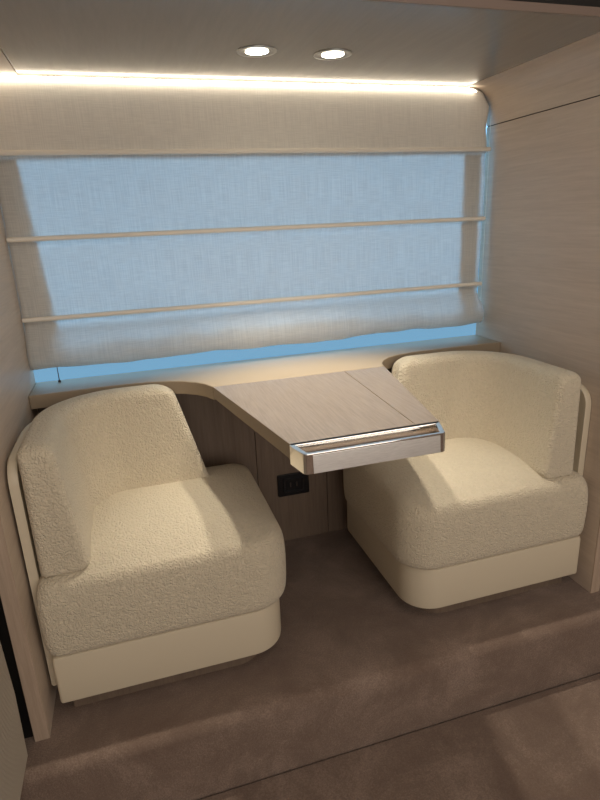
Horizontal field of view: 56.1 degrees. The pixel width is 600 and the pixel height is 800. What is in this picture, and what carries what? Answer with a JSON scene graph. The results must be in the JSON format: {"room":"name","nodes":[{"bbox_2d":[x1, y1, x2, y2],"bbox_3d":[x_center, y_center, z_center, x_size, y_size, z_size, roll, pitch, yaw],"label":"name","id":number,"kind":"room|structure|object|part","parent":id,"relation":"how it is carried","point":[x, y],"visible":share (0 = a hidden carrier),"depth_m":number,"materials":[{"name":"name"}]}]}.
{"room":"motorhome interior","nodes":[
{"label":"motorhome interior","id":0,"kind":"room"},
{"bbox_2d":[0,205,56,734],"bbox_3d":[-0.760,0.029,1.471,0.034,1.468,0.700,-8,18,-16],"label":"wall","id":1,"kind":"structure","parent":0,"point":[17,379],"depth_m":1.42,"materials":[{"name":"brown wood"}]},
{"bbox_2d":[0,48,18,75],"bbox_3d":[-0.743,-0.744,1.242,0.138,0.136,0.700,-8,18,-16],"label":"cove","id":2,"kind":"object","parent":1,"relation":"attached to","point":[6,68],"depth_m":1.47,"materials":[{"name":"brown wood"}]},
{"bbox_2d":[38,368,391,540],"bbox_3d":[-0.052,0.212,2.109,1.615,0.677,0.050,-8,18,-16],"label":"wall","id":3,"kind":"structure","parent":0,"point":[220,437],"depth_m":2.07,"materials":[{"name":"brown wood"}]},
{"bbox_2d":[29,335,500,408],"bbox_3d":[-0.030,-0.097,1.886,1.613,0.042,0.299,-8,18,-16],"label":"window ledge","id":4,"kind":"object","parent":3,"relation":"attached to","point":[200,380],"visible":0.71,"depth_m":1.84,"materials":[{"name":"beige wood"}]},
{"bbox_2d":[213,366,444,474],"bbox_3d":[0.069,0.015,1.562,0.554,0.066,0.772,-8,18,-16],"label":"dining table","id":5,"kind":"object","parent":4,"relation":"on","point":[326,422],"visible":0.98,"depth_m":1.36,"materials":[{"name":"brown wood"}]},
{"bbox_3d":[0.162,0.105,1.238,0.364,0.046,0.066,-8,18,-16],"label":"pull handle","id":6,"kind":"part","parent":5,"relation":"part of","materials":[{"name":"silver metal"}]},
{"bbox_3d":[0.169,0.115,1.205,0.296,0.039,0.004,-8,18,-16],"label":"plate","id":7,"kind":"part","parent":5,"relation":"part of","materials":[{"name":"wood"}]},
{"bbox_2d":[277,472,308,496],"bbox_3d":[-0.024,0.316,2.115,0.122,0.088,0.012,-8,18,-16],"label":"power socket","id":8,"kind":"object","parent":3,"relation":"attached to","point":[294,483],"visible":0.86,"depth_m":2.11,"materials":[{"name":"black plastic"}]},
{"bbox_2d":[19,75,442,86],"bbox_3d":[-0.118,-0.977,1.788,1.675,0.072,0.050,-8,18,-16],"label":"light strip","id":9,"kind":"structure","parent":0,"point":[19,75],"depth_m":1.72,"materials":[{"name":"white plastic"}]},
{"bbox_2d":[0,0,599,738],"bbox_3d":[-0.448,-0.173,1.169,2.850,2.390,0.084,-8,18,-16],"label":"wall","id":10,"kind":"structure","parent":0,"point":[5,639],"depth_m":1.30,"materials":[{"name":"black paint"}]},
{"bbox_2d":[0,516,49,741],"bbox_3d":[-0.659,0.069,1.131,0.034,1.590,0.004,-8,18,-16],"label":"trim","id":11,"kind":"structure","parent":10,"relation":"attached to","point":[10,600],"depth_m":1.28,"materials":[{"name":"brown wood"}]},
{"bbox_2d":[364,0,599,16],"bbox_3d":[0.096,-0.800,1.109,1.683,0.018,0.004,-8,18,-16],"label":"trim","id":12,"kind":"structure","parent":10,"relation":"attached to","point":[508,5],"depth_m":1.21,"materials":[{"name":"brown"}]},
{"bbox_2d":[590,520,599,592],"bbox_3d":[0.916,-0.139,1.573,0.034,1.590,0.004,-8,18,-16],"label":"trim","id":13,"kind":"structure","parent":10,"relation":"attached to","point":[595,582],"depth_m":1.78,"materials":[{"name":"brown wood"}]},
{"bbox_2d":[0,0,599,86],"bbox_3d":[-0.005,-0.895,1.423,1.403,0.018,0.680,-8,18,-16],"label":"ceiling","id":14,"kind":"structure","parent":0,"point":[390,43],"depth_m":1.34,"materials":[{"name":"beige paint"}]},
{"bbox_2d":[0,75,476,91],"bbox_3d":[-0.128,-0.963,1.719,1.531,0.014,0.006,-8,18,-16],"label":"led strip","id":15,"kind":"object","parent":14,"relation":"attached to","point":[14,76],"visible":1,"depth_m":1.69,"materials":[{"name":"beige plastic"}]},
{"bbox_2d":[0,77,490,381],"bbox_3d":[-0.084,-0.559,1.845,1.604,0.868,0.059,-8,18,-16],"label":"blind","id":16,"kind":"object","parent":14,"relation":"hanging from","point":[143,220],"visible":1,"depth_m":1.80,"materials":[{"name":"fabric"}]},
{"bbox_3d":[-0.093,-0.783,1.770,1.601,0.015,0.015,-8,18,-16],"label":"rod","id":17,"kind":"part","parent":16,"relation":"part of","materials":[{"name":"beige fabric"}]},
{"bbox_3d":[-0.086,-0.562,1.839,1.595,0.015,0.015,-8,18,-16],"label":"rod","id":18,"kind":"part","parent":16,"relation":"part of","materials":[{"name":"beige fabric"}]},
{"bbox_3d":[-0.077,-0.339,1.909,1.595,0.015,0.015,-8,18,-16],"label":"rod","id":19,"kind":"part","parent":16,"relation":"part of","materials":[{"name":"beige fabric"}]},
{"bbox_3d":[0.680,-0.643,2.069,0.002,0.730,0.002,-1,18,6],"label":"guide cord","id":20,"kind":"part","parent":16,"relation":"part of","materials":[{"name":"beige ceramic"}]},
{"bbox_2d":[237,45,276,56],"bbox_3d":[-0.109,-0.879,1.421,0.102,0.004,0.102,-8,18,-16],"label":"recessed light","id":21,"kind":"object","parent":14,"relation":"in","point":[252,50],"visible":1,"depth_m":1.41,"materials":[{"name":"white glass"}]},
{"bbox_2d":[313,48,351,59],"bbox_3d":[0.086,-0.905,1.476,0.102,0.004,0.102,-8,18,-16],"label":"recessed light","id":22,"kind":"object","parent":14,"relation":"in","point":[327,54],"visible":1,"depth_m":1.47,"materials":[{"name":"white glass"}]},
{"bbox_2d":[20,528,599,799],"bbox_3d":[0.523,0.696,2.040,2.677,0.250,0.862,-8,18,-16],"label":"floor","id":23,"kind":"structure","parent":0,"point":[353,665],"depth_m":1.54,"materials":[{"name":"brown carpet"}]},
{"bbox_2d":[7,384,285,706],"bbox_3d":[-0.403,0.353,1.634,0.637,0.724,0.561,-8,18,-16],"label":"armchair","id":24,"kind":"object","parent":23,"relation":"on","point":[148,565],"visible":1,"depth_m":1.44,"materials":[{"name":"beige fabric"}]},
{"bbox_3d":[-0.537,0.168,1.573,0.302,0.324,0.630,7,20,26],"label":"backrest","id":25,"kind":"part","parent":24,"relation":"part of","materials":[{"name":"beige fabric"}]},
{"bbox_2d":[36,464,285,655],"bbox_3d":[-0.395,0.401,1.643,0.628,0.247,0.545,-8,18,-16],"label":"seat cushion","id":26,"kind":"object","parent":24,"relation":"on","point":[177,555],"depth_m":1.43,"materials":[{"name":"beige fabric"}]},
{"bbox_2d":[343,351,590,612],"bbox_3d":[0.521,0.231,1.894,0.637,0.724,0.561,-8,18,-16],"label":"armchair","id":27,"kind":"object","parent":23,"relation":"on","point":[500,512],"visible":0.81,"depth_m":1.72,"materials":[{"name":"beige fabric"}]},
{"bbox_2d":[343,438,587,569],"bbox_3d":[0.521,0.280,1.900,0.628,0.247,0.545,-8,18,-16],"label":"seat cushion","id":28,"kind":"object","parent":27,"relation":"on","point":[473,502],"depth_m":1.69,"materials":[{"name":"beige fabric"}]},
{"bbox_3d":[0.587,0.023,1.880,0.620,0.324,0.297,7,20,26],"label":"backrest","id":29,"kind":"part","parent":27,"relation":"part of","materials":[{"name":"beige fabric"}]},
{"bbox_2d":[201,673,599,799],"bbox_3d":[0.571,1.344,0.304,3.950,0.060,2.694,-8,18,-16],"label":"floor","id":30,"kind":"structure","parent":0,"point":[544,745],"depth_m":1.47,"materials":[{"name":"brown carpet"}]},
{"bbox_2d":[0,642,27,799],"bbox_3d":[-0.789,0.801,0.792,0.590,0.790,0.857,-8,18,-16],"label":"sofa","id":31,"kind":"object","parent":30,"relation":"on","point":[13,751],"visible":1,"depth_m":1.17,"materials":[{"name":"beige fabric"}]},
{"bbox_2d":[476,96,599,591],"bbox_3d":[0.815,-0.179,1.914,0.034,1.468,0.700,-8,18,-16],"label":"wall","id":32,"kind":"structure","parent":0,"point":[539,296],"depth_m":1.78,"materials":[{"name":"brown wood"}]},
{"bbox_2d":[467,32,599,125],"bbox_3d":[0.732,-0.939,1.657,0.138,0.136,0.700,-8,18,-16],"label":"wall panel","id":33,"kind":"object","parent":32,"relation":"attached to","point":[570,73],"visible":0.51,"depth_m":1.68,"materials":[{"name":"brown wood"}]},
{"bbox_2d":[488,95,599,126],"bbox_3d":[0.784,-0.880,1.693,0.026,0.003,0.695,-8,18,-16],"label":"trim","id":34,"kind":"structure","parent":32,"relation":"attached to","point":[598,95],"depth_m":1.73,"materials":[{"name":"brown"}]}
]}

